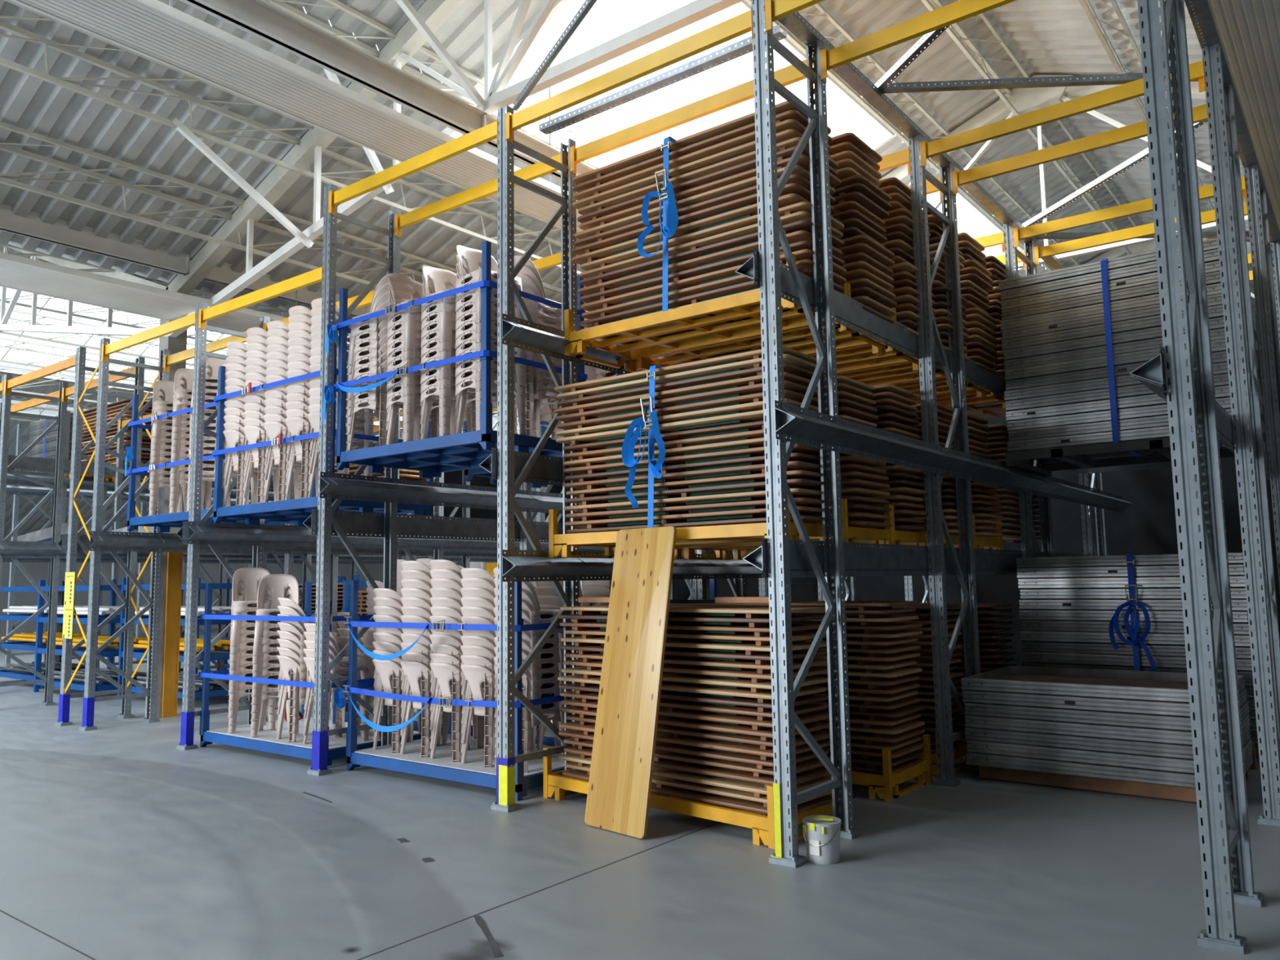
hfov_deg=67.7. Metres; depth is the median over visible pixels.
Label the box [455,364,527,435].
plastic chair
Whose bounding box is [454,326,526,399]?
plastic chair
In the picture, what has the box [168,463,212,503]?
plastic chair
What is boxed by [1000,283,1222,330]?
deck
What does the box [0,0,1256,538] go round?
ceiling
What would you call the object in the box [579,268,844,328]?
folding table
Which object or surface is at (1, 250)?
lattice purlin
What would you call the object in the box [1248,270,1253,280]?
beam
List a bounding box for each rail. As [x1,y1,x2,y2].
[0,540,497,561]
[2,542,480,560]
[2,556,386,564]
[5,483,274,506]
[6,470,293,499]
[6,471,271,499]
[7,454,293,488]
[57,533,497,558]
[89,530,604,556]
[176,521,612,551]
[187,521,710,554]
[302,509,586,542]
[320,471,582,514]
[479,448,580,485]
[502,313,673,374]
[502,549,956,582]
[735,248,1006,397]
[742,537,1113,577]
[1129,344,1270,480]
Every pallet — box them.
[69,453,141,482]
[126,370,313,532]
[199,582,431,765]
[213,341,435,526]
[335,240,586,478]
[341,581,511,735]
[346,577,611,800]
[464,344,621,488]
[484,575,717,746]
[542,746,840,848]
[548,498,844,558]
[564,253,848,371]
[630,282,894,373]
[674,498,893,559]
[679,504,928,559]
[738,511,973,559]
[809,307,930,375]
[823,336,966,386]
[825,733,932,801]
[893,346,995,398]
[902,515,1002,552]
[910,361,1006,408]
[916,730,967,776]
[1004,435,1235,476]
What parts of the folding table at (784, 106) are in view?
leg frame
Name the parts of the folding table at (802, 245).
leg frame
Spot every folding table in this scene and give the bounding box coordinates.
[78,435,151,449]
[80,448,151,459]
[80,451,150,462]
[81,428,151,442]
[81,432,150,445]
[82,409,152,424]
[82,413,132,428]
[82,417,151,431]
[82,423,151,435]
[82,426,151,439]
[83,399,152,413]
[83,406,151,421]
[84,403,152,417]
[84,444,151,455]
[87,440,151,451]
[92,455,150,463]
[105,460,148,463]
[554,346,817,392]
[554,372,817,414]
[555,380,821,422]
[555,398,826,436]
[555,408,817,444]
[556,354,824,399]
[556,389,826,430]
[556,613,822,627]
[557,363,825,407]
[557,674,826,702]
[558,682,828,711]
[558,728,828,768]
[559,752,831,797]
[560,604,825,617]
[560,622,820,636]
[560,636,826,654]
[560,644,826,664]
[560,690,828,720]
[560,706,829,741]
[560,720,830,759]
[561,666,827,692]
[561,697,829,729]
[562,768,832,816]
[563,420,764,452]
[563,429,764,459]
[563,436,818,466]
[563,443,827,474]
[563,461,828,489]
[563,658,827,683]
[563,737,831,777]
[564,452,827,481]
[564,478,841,505]
[564,488,829,512]
[564,506,839,528]
[564,629,826,645]
[564,652,827,673]
[564,745,830,788]
[564,761,835,807]
[565,470,841,497]
[565,497,842,520]
[565,713,833,749]
[566,515,843,533]
[572,101,831,184]
[572,119,831,200]
[572,128,831,209]
[572,182,833,255]
[572,193,832,265]
[573,110,832,192]
[574,164,835,239]
[574,173,835,247]
[577,137,838,215]
[577,146,837,222]
[577,230,842,295]
[579,154,840,230]
[579,211,843,279]
[579,220,844,286]
[579,240,844,302]
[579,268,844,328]
[580,201,844,271]
[580,248,845,311]
[580,278,841,345]
[582,259,846,319]
[662,304,894,362]
[670,600,917,610]
[736,608,915,617]
[743,622,922,634]
[800,614,918,626]
[802,644,920,657]
[804,629,922,641]
[804,636,918,648]
[808,682,919,696]
[809,675,919,688]
[811,659,916,673]
[811,666,921,680]
[812,328,919,359]
[812,689,917,704]
[813,512,892,521]
[813,652,919,664]
[813,704,925,719]
[814,697,920,711]
[816,712,920,728]
[817,399,877,413]
[819,504,891,513]
[819,720,924,737]
[820,487,889,497]
[820,496,888,505]
[820,728,924,744]
[821,742,924,759]
[822,735,921,751]
[822,757,923,773]
[824,382,875,398]
[824,391,875,405]
[825,406,878,421]
[826,448,881,458]
[826,455,885,466]
[826,751,922,768]
[828,132,882,163]
[828,142,879,170]
[829,520,892,528]
[830,151,881,179]
[830,191,888,218]
[831,182,891,210]
[831,200,884,226]
[831,209,885,234]
[833,174,891,202]
[834,375,874,391]
[835,159,880,186]
[835,167,860,179]
[836,243,894,266]
[837,252,893,275]
[837,463,886,474]
[838,226,885,248]
[838,414,876,427]
[839,217,887,243]
[839,234,894,258]
[840,261,893,283]
[840,269,893,291]
[840,471,888,481]
[840,479,889,489]
[845,604,959,613]
[845,611,959,620]
[845,617,955,625]
[846,278,895,299]
[850,286,897,308]
[852,295,896,316]
[855,346,968,377]
[865,517,926,525]
[867,391,916,405]
[867,413,919,426]
[868,383,917,398]
[868,398,917,412]
[868,494,925,503]
[869,509,928,518]
[870,405,917,418]
[871,420,918,432]
[871,502,925,510]
[872,465,924,475]
[873,427,919,439]
[873,487,927,496]
[874,480,926,488]
[874,524,926,531]
[875,472,924,481]
[878,177,911,197]
[878,458,922,467]
[880,185,913,204]
[880,239,924,257]
[881,208,929,230]
[882,215,930,238]
[882,223,924,246]
[883,231,924,248]
[886,200,911,213]
[888,192,923,212]
[888,247,914,265]
[888,262,933,283]
[888,271,932,290]
[889,279,933,297]
[889,286,935,305]
[890,255,914,266]
[891,294,935,312]
[894,302,935,319]
[896,311,928,328]
[896,644,962,654]
[897,319,933,337]
[897,624,955,631]
[900,631,962,640]
[901,637,951,646]
[902,651,961,662]
[902,657,960,667]
[904,664,957,675]
[905,522,974,529]
[906,679,961,691]
[908,685,958,697]
[909,515,973,523]
[910,435,958,444]
[911,401,951,413]
[911,416,957,425]
[911,421,958,431]
[911,427,948,437]
[911,692,961,704]
[912,408,952,420]
[912,488,972,497]
[912,502,961,511]
[912,671,964,683]
[912,712,964,724]
[915,475,960,483]
[915,494,972,503]
[915,508,973,517]
[915,529,975,535]
[915,698,956,709]
[915,706,960,719]
[916,719,960,731]
[919,481,960,490]
[922,214,942,229]
[924,242,964,262]
[924,250,964,269]
[924,257,950,273]
[924,264,950,279]
[928,222,948,239]
[928,229,942,238]
[928,236,961,255]
[931,280,951,288]
[931,286,967,304]
[931,293,965,311]
[932,301,966,318]
[933,272,951,288]
[933,308,966,325]
[934,331,967,346]
[935,316,967,332]
[937,323,968,339]
[938,441,959,450]
[941,339,967,354]
[951,438,989,448]
[951,526,1001,532]
[952,432,988,442]
[954,520,1002,526]
[955,513,1001,519]
[956,420,990,430]
[957,232,984,251]
[957,426,989,436]
[957,444,990,453]
[958,240,986,258]
[958,246,986,265]
[960,259,991,276]
[960,266,993,284]
[960,273,993,291]
[960,280,988,296]
[960,287,989,303]
[960,293,989,310]
[960,482,999,489]
[960,488,997,495]
[960,506,1000,513]
[961,253,986,268]
[961,300,988,314]
[962,306,995,322]
[962,313,996,328]
[962,320,995,335]
[962,532,1003,537]
[963,334,996,349]
[964,327,996,342]
[966,341,997,355]
[967,348,998,362]
[967,355,998,368]
[967,413,988,424]
[968,450,991,458]
[971,494,999,501]
[971,500,1000,506]
[973,362,997,374]
[983,255,1005,270]
[983,262,1005,275]
[985,293,1001,301]
[985,305,1002,315]
[986,267,1006,279]
[986,286,1000,294]
[986,299,1001,307]
[988,312,1002,320]
[989,274,1000,280]
[990,280,1002,287]
[991,324,1001,332]
[992,319,1000,324]
[992,331,1003,337]
[992,337,1003,345]
[992,344,1003,351]
[993,351,1004,357]
[995,356,1005,364]
[995,363,1004,370]
[996,369,1005,375]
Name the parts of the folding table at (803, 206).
leg frame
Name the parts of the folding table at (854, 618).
leg frame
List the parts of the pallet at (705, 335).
corner post, corner post, frame, corner post, corner post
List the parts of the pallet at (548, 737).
frame, corner post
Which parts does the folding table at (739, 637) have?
leg frame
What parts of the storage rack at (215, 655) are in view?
post, post, post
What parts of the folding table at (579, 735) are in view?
leg frame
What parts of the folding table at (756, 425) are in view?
leg frame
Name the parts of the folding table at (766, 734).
leg frame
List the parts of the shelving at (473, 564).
post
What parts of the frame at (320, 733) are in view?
plate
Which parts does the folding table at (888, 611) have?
leg frame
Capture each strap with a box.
[42,418,46,472]
[124,446,133,476]
[126,454,225,475]
[128,401,217,429]
[198,669,374,692]
[200,610,373,624]
[212,430,403,457]
[213,368,347,402]
[322,385,335,425]
[325,324,338,355]
[332,688,346,724]
[333,350,587,392]
[334,280,586,333]
[343,682,568,732]
[345,619,564,660]
[622,364,665,528]
[636,136,678,311]
[1100,258,1143,457]
[1108,553,1156,671]
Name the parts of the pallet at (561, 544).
corner post, frame, corner post, corner post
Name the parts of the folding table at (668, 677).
leg frame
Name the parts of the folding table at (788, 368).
leg frame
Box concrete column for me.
[145,319,186,718]
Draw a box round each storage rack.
[0,580,110,688]
[33,577,148,697]
[116,576,252,707]
[224,576,346,675]
[297,574,386,615]
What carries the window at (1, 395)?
attached to the ceiling
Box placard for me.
[62,572,75,638]
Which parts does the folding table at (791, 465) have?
leg frame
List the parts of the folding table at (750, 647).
leg frame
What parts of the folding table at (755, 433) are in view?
leg frame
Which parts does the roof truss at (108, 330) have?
post, post, post, post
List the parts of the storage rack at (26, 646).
post, post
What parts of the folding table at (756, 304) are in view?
leg frame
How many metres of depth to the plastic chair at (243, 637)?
9.56 m
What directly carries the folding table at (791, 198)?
on the folding table at (803, 206)
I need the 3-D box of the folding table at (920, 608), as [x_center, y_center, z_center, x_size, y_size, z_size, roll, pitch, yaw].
[1.819,1.168,8.690,2.020,0.057,0.600,-6,-8,38]
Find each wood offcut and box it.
[577,596,609,602]
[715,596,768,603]
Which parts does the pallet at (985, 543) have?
frame, corner post, corner post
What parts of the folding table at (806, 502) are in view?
leg frame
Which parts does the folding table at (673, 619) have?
leg frame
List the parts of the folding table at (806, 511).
leg frame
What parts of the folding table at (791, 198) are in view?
leg frame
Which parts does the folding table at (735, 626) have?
leg frame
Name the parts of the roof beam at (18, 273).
edge rail, hanger rod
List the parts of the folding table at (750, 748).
leg frame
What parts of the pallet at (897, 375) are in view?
frame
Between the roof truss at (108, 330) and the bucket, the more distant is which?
the roof truss at (108, 330)
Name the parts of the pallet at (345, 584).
corner post, frame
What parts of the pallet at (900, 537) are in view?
corner post, frame, corner post, corner post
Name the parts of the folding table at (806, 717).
leg frame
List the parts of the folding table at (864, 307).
leg frame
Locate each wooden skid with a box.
[978,765,1248,804]
[1249,745,1259,768]
[1252,742,1257,755]
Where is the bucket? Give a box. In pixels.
[802,815,841,864]
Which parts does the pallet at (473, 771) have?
corner post, corner post, frame, corner post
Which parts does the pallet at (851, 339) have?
frame, corner post, corner post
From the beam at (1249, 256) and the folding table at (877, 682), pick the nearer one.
the folding table at (877, 682)
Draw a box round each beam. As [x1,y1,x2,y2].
[0,204,370,316]
[0,251,350,336]
[0,382,4,392]
[4,355,79,395]
[9,0,583,232]
[10,388,62,412]
[62,366,137,402]
[101,311,199,362]
[119,413,151,431]
[163,325,262,372]
[179,0,595,184]
[198,265,328,329]
[263,289,374,331]
[328,118,497,215]
[373,408,403,421]
[373,421,402,432]
[394,151,568,237]
[505,7,755,142]
[532,252,577,271]
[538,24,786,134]
[569,57,813,173]
[764,0,824,36]
[764,6,1066,270]
[774,400,1133,513]
[819,0,1016,83]
[877,146,911,174]
[907,176,944,201]
[920,57,1204,168]
[951,103,1207,196]
[973,231,1006,253]
[995,250,1025,270]
[1013,175,1246,248]
[1034,202,1247,266]
[1247,253,1251,264]
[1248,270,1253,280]
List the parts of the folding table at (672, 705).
leg frame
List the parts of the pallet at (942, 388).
frame, corner post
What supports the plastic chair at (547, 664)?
on the pallet at (473, 771)
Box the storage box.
[485,563,497,575]
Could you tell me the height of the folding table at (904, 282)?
0.066 m
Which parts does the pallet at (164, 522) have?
corner post, frame, corner post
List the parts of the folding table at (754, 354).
leg frame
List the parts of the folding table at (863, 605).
leg frame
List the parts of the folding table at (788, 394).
leg frame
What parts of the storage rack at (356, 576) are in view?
post, post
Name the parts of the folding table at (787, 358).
leg frame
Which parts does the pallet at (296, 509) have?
corner post, corner post, frame, corner post, corner post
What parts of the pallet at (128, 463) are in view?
frame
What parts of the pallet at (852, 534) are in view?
corner post, frame, corner post, corner post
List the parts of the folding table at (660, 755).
leg frame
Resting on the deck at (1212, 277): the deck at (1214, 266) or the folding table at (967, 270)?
the deck at (1214, 266)
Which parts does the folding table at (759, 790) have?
leg frame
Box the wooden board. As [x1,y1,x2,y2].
[584,526,676,838]
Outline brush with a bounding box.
[808,817,833,820]
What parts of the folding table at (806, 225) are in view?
leg frame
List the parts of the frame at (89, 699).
plate, plate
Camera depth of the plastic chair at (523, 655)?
7.45 m
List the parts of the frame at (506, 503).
plate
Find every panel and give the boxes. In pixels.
[17,522,114,543]
[111,525,181,534]
[1189,0,1279,240]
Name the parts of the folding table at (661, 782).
leg frame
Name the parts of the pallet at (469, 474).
corner post, frame, corner post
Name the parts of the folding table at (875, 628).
leg frame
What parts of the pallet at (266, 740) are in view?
corner post, corner post, frame, corner post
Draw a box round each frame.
[0,373,68,706]
[0,402,4,466]
[4,423,56,667]
[54,346,145,726]
[54,410,106,667]
[78,337,169,730]
[106,416,151,668]
[133,477,151,661]
[176,301,270,750]
[178,489,227,671]
[199,497,228,662]
[248,477,285,573]
[263,475,311,610]
[277,472,337,703]
[306,184,400,776]
[331,559,357,581]
[396,408,444,560]
[401,420,436,560]
[427,421,470,568]
[490,105,580,812]
[519,257,570,578]
[531,482,562,578]
[537,426,563,524]
[657,356,693,599]
[669,599,715,603]
[670,585,672,599]
[693,549,746,599]
[751,0,861,867]
[758,575,791,599]
[817,576,857,600]
[904,575,932,603]
[908,134,980,786]
[1003,221,1054,578]
[1078,472,1107,556]
[1243,164,1279,591]
[1270,240,1279,348]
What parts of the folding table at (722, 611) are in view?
leg frame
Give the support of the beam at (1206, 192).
attached to the frame at (1256, 203)
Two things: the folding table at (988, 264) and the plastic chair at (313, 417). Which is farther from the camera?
the folding table at (988, 264)
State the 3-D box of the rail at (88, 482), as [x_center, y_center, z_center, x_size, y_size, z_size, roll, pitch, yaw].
[-9.350,0.151,19.397,0.143,0.230,9.400,-6,-8,38]
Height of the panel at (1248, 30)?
1.773 m
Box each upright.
[1137,0,1263,954]
[1201,43,1279,826]
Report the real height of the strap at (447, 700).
0.344 m
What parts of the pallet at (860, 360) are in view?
frame, corner post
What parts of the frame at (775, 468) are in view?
plate, plate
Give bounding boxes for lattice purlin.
[0,0,314,177]
[0,121,244,249]
[0,243,115,272]
[0,248,288,317]
[0,293,246,344]
[0,307,226,366]
[0,337,189,384]
[0,366,152,404]
[0,395,92,422]
[8,253,46,256]
[26,256,288,313]
[133,274,351,328]
[189,293,349,327]
[238,211,587,311]
[264,0,396,57]
[306,136,582,275]
[373,421,402,435]
[462,419,519,434]
[920,0,1030,115]
[936,147,1080,271]
[1026,119,1137,255]
[1078,0,1142,106]
[1136,97,1214,239]
[1249,284,1255,309]
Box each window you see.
[0,296,517,429]
[0,394,97,416]
[471,0,894,166]
[944,179,1027,271]
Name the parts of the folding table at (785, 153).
leg frame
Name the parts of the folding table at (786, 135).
leg frame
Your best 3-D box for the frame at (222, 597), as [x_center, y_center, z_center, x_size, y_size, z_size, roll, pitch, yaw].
[-6.964,1.023,15.216,0.170,4.560,0.841,-6,-8,38]
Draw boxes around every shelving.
[450,560,481,568]
[480,561,497,577]
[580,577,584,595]
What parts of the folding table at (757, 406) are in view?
leg frame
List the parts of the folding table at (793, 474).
leg frame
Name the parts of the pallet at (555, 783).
corner post, frame, corner post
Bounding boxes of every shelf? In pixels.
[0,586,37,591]
[0,613,87,621]
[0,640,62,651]
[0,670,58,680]
[35,678,143,691]
[36,645,146,657]
[38,614,148,623]
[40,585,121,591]
[120,648,230,662]
[121,684,252,698]
[122,615,231,625]
[124,582,232,590]
[224,662,230,668]
[297,581,386,587]
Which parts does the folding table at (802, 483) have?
leg frame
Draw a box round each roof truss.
[0,247,168,336]
[167,0,743,337]
[492,420,497,430]
[879,75,1248,269]
[1085,237,1254,297]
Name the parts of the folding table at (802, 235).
leg frame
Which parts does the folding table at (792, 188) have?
leg frame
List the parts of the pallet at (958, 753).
corner post, frame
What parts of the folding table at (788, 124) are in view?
leg frame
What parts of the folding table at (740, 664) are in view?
leg frame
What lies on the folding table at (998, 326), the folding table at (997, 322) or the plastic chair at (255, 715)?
the folding table at (997, 322)
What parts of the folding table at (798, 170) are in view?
leg frame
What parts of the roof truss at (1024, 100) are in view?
post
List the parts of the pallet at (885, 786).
frame, corner post, corner post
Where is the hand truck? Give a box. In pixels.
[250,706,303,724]
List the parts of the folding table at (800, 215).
leg frame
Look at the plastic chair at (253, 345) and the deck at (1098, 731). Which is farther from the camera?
the plastic chair at (253, 345)
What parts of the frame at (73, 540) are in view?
plate, plate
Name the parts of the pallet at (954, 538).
frame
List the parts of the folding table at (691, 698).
leg frame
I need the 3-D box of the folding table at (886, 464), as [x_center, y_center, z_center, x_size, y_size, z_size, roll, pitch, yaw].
[1.372,-0.048,8.173,2.020,0.058,0.600,-5,-8,37]
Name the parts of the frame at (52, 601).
plate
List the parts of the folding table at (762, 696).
leg frame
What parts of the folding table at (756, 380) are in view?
leg frame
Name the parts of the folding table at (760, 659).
leg frame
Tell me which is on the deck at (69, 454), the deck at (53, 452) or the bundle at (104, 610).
the deck at (53, 452)
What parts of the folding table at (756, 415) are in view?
leg frame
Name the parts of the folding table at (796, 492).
leg frame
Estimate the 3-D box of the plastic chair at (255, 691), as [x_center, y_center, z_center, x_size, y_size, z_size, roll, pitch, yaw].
[-3.621,1.720,9.524,0.443,0.791,0.518,1,-6,-20]
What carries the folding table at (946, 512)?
on the folding table at (948, 518)
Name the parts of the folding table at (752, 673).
leg frame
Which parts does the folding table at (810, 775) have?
leg frame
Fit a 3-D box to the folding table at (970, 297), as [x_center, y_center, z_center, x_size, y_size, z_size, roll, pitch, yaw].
[2.473,-1.619,9.766,2.020,0.066,0.600,-5,-7,38]
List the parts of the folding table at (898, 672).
leg frame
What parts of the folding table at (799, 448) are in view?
leg frame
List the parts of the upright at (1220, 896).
plate, plate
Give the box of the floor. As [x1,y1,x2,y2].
[0,628,1279,959]
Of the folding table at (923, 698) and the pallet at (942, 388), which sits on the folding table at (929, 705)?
the folding table at (923, 698)
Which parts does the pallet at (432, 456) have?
corner post, frame, corner post, corner post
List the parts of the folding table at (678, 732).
leg frame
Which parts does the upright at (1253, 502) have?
plate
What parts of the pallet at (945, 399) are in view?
frame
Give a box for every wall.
[0,364,386,639]
[365,311,671,748]
[425,315,1279,666]
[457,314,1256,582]
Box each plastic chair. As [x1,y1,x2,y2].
[148,457,186,503]
[148,470,187,511]
[148,479,186,515]
[149,438,187,484]
[149,444,187,493]
[149,459,187,497]
[150,421,172,457]
[150,424,171,470]
[150,427,172,463]
[150,440,172,476]
[151,380,173,438]
[151,390,173,444]
[151,395,172,450]
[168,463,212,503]
[168,469,211,507]
[168,475,209,513]
[169,416,190,466]
[169,435,190,473]
[169,442,212,481]
[169,448,212,488]
[169,456,212,494]
[170,416,190,453]
[170,422,190,460]
[171,368,193,426]
[171,377,191,433]
[171,384,191,439]
[171,397,190,446]
[186,451,231,494]
[186,458,230,498]
[186,465,232,505]
[186,470,231,511]
[187,417,216,457]
[187,431,215,470]
[187,437,231,478]
[187,444,231,484]
[188,397,213,435]
[188,405,217,442]
[188,410,216,449]
[189,356,226,415]
[189,366,217,422]
[189,372,217,429]
[189,424,216,458]
[213,459,253,498]
[213,463,253,502]
[213,471,253,504]
[214,458,253,492]
[216,361,226,415]
[222,414,278,493]
[222,422,278,500]
[222,429,277,506]
[223,400,279,478]
[223,407,279,485]
[224,369,246,448]
[224,377,244,455]
[224,385,245,463]
[224,392,279,471]
[225,362,246,441]
[226,341,247,416]
[226,347,246,423]
[226,355,246,431]
[227,658,275,710]
[227,666,275,717]
[227,671,275,733]
[227,674,275,725]
[228,635,276,702]
[228,644,269,693]
[229,587,256,662]
[229,597,255,670]
[229,619,254,675]
[229,626,253,685]
[230,567,272,646]
[230,580,259,654]
[242,417,301,498]
[242,425,300,505]
[243,395,301,475]
[243,402,301,483]
[243,409,301,490]
[244,356,266,438]
[244,364,266,444]
[244,372,266,453]
[244,379,266,460]
[244,390,301,468]
[245,334,267,412]
[245,342,267,419]
[245,349,266,426]
[246,327,267,404]
[249,684,298,737]
[250,660,299,713]
[250,668,299,721]
[250,675,299,729]
[251,586,293,664]
[251,637,279,688]
[251,644,279,697]
[251,653,279,705]
[252,573,298,656]
[252,594,292,672]
[252,630,279,677]
[262,421,318,502]
[263,397,287,480]
[263,405,318,487]
[263,413,318,496]
[264,382,287,465]
[264,390,287,472]
[265,351,288,434]
[265,359,288,441]
[265,366,288,449]
[265,374,287,457]
[266,320,288,399]
[266,328,288,407]
[266,335,288,415]
[266,343,288,422]
[276,646,340,733]
[276,655,340,742]
[277,597,337,680]
[277,605,306,691]
[277,613,306,699]
[277,622,340,708]
[277,630,340,716]
[277,638,340,725]
[284,400,342,485]
[284,408,341,493]
[284,416,340,500]
[285,376,310,461]
[285,384,346,469]
[285,392,346,477]
[286,352,310,437]
[286,360,311,444]
[286,368,310,453]
[287,337,311,418]
[287,344,311,430]
[288,305,311,386]
[288,313,311,394]
[288,321,311,402]
[288,328,311,410]
[302,657,369,744]
[303,622,368,710]
[303,631,369,718]
[303,640,368,727]
[303,648,369,735]
[307,411,365,497]
[308,378,366,466]
[308,386,373,474]
[308,395,372,482]
[308,403,366,490]
[309,354,373,442]
[309,362,373,449]
[309,370,367,457]
[310,314,348,362]
[310,322,373,410]
[310,330,374,418]
[310,337,374,426]
[310,346,373,435]
[311,297,350,345]
[311,306,349,354]
[337,612,364,653]
[337,621,364,636]
[337,627,372,711]
[337,635,363,719]
[337,644,370,725]
[344,652,374,735]
[345,325,387,417]
[345,333,387,426]
[345,342,387,435]
[345,360,403,451]
[346,272,413,366]
[346,281,413,375]
[346,307,388,400]
[346,316,387,408]
[346,351,386,443]
[347,289,413,381]
[347,298,404,387]
[361,636,421,717]
[361,653,421,738]
[362,644,421,725]
[363,628,385,710]
[372,641,439,734]
[373,587,403,679]
[373,596,403,688]
[373,605,402,694]
[373,614,403,706]
[373,626,402,715]
[373,632,402,725]
[373,649,439,743]
[373,658,439,752]
[386,277,422,359]
[386,286,422,368]
[386,294,422,367]
[386,302,422,378]
[386,320,421,393]
[386,335,421,396]
[386,346,421,412]
[386,352,421,421]
[386,355,421,430]
[386,364,449,438]
[386,379,439,444]
[400,560,431,653]
[400,569,432,663]
[400,578,431,672]
[400,587,432,682]
[400,596,432,691]
[400,605,431,697]
[400,614,432,710]
[400,627,431,719]
[400,633,431,728]
[400,642,441,737]
[400,651,469,747]
[400,660,469,757]
[420,310,455,387]
[420,320,455,396]
[420,329,455,415]
[420,337,455,406]
[420,346,455,424]
[420,355,455,433]
[420,372,475,439]
[421,265,457,342]
[421,274,456,351]
[421,282,456,359]
[421,291,456,370]
[429,615,462,713]
[429,634,495,733]
[429,653,495,752]
[430,559,462,656]
[430,568,462,665]
[430,577,462,675]
[430,587,462,684]
[430,596,462,693]
[430,606,462,699]
[430,628,462,723]
[430,644,495,742]
[430,662,495,762]
[454,302,526,390]
[454,307,526,381]
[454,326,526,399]
[454,329,526,418]
[454,336,526,408]
[454,348,526,427]
[455,244,524,324]
[455,253,518,333]
[455,262,525,350]
[455,271,526,359]
[455,293,526,368]
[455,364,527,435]
[460,586,495,687]
[460,606,494,701]
[460,654,533,757]
[460,664,533,767]
[461,568,495,667]
[461,577,495,677]
[461,596,495,697]
[461,616,496,716]
[461,630,531,727]
[461,635,533,737]
[461,644,533,746]
[493,567,567,667]
[493,577,564,679]
[493,586,567,689]
[493,596,567,697]
[493,606,564,711]
[493,616,564,720]
[493,636,568,741]
[493,646,568,751]
[493,656,564,762]
[493,666,568,773]
[494,631,564,731]
[510,255,564,333]
[510,264,569,364]
[510,346,559,430]
[510,350,565,437]
[515,273,569,369]
[521,283,569,382]
[522,297,565,384]
[524,301,569,404]
[524,368,562,430]
[525,312,561,403]
[526,358,561,421]
[535,577,571,597]
[535,586,582,636]
[536,633,571,729]
[536,643,567,739]
[536,653,572,749]
[537,595,582,691]
[537,662,572,762]
[539,604,567,619]
[540,613,582,666]
[579,595,600,605]
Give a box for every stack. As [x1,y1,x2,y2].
[297,582,360,644]
[334,437,434,518]
[357,591,368,620]
[917,602,1016,739]
[950,400,1002,410]
[966,404,1006,418]
[980,424,1021,542]
[1005,459,1044,543]
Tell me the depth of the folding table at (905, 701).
7.19 m
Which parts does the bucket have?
handle, lid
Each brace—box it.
[64,364,98,693]
[127,370,162,688]
[172,117,313,248]
[323,68,394,194]
[395,0,485,107]
[512,0,596,111]
[874,0,959,91]
[878,73,1198,93]
[1022,120,1207,226]
[1035,231,1270,239]
[1184,0,1279,244]
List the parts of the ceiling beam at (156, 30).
edge rail, hanger rod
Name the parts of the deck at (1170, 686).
plywood panel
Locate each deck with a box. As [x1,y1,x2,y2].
[28,432,72,446]
[28,442,71,456]
[29,422,79,436]
[29,427,79,441]
[29,437,71,451]
[29,448,75,458]
[30,413,73,427]
[30,417,72,432]
[40,453,71,460]
[960,665,1245,702]
[961,687,1247,716]
[964,700,1249,733]
[964,712,1250,746]
[964,725,1250,761]
[965,751,1253,790]
[966,737,1253,776]
[998,237,1217,291]
[1000,248,1218,300]
[1000,260,1219,310]
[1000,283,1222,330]
[1001,271,1220,320]
[1001,293,1222,340]
[1001,305,1223,351]
[1003,316,1224,360]
[1004,328,1225,370]
[1004,339,1226,380]
[1004,351,1226,391]
[1004,362,1227,400]
[1005,373,1229,411]
[1005,385,1230,421]
[1006,396,1231,431]
[1007,424,1226,462]
[1008,408,1231,441]
[1016,552,1243,568]
[1016,564,1244,577]
[1017,575,1245,588]
[1018,599,1247,610]
[1018,609,1248,622]
[1019,586,1246,599]
[1020,630,1250,646]
[1021,619,1248,635]
[1021,640,1251,658]
[1022,651,1252,671]
[1022,662,1253,682]
[1054,448,1266,474]
[1244,682,1253,694]
[1246,692,1270,706]
[1248,706,1256,719]
[1249,719,1257,731]
[1249,731,1257,743]
[1252,310,1256,324]
[1253,320,1257,333]
[1254,338,1257,351]
[1258,392,1262,405]
[1259,403,1262,414]
[1261,420,1266,432]
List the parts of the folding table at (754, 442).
leg frame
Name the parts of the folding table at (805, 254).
leg frame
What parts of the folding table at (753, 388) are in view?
leg frame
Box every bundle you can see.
[0,631,86,642]
[0,660,85,675]
[2,604,88,613]
[44,667,146,684]
[46,635,147,648]
[57,605,145,615]
[133,637,230,652]
[134,605,231,616]
[136,671,229,691]
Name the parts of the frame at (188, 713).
plate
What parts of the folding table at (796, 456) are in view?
leg frame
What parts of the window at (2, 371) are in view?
frame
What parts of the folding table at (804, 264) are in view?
leg frame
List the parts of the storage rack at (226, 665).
post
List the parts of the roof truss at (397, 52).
post, post, post, post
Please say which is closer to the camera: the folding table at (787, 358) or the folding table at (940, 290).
the folding table at (787, 358)
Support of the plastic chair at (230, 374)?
on the plastic chair at (230, 381)
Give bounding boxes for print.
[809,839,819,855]
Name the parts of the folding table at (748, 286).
leg frame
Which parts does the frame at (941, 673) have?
plate, plate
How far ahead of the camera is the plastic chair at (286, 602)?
8.97 m
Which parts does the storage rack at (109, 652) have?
post, post, post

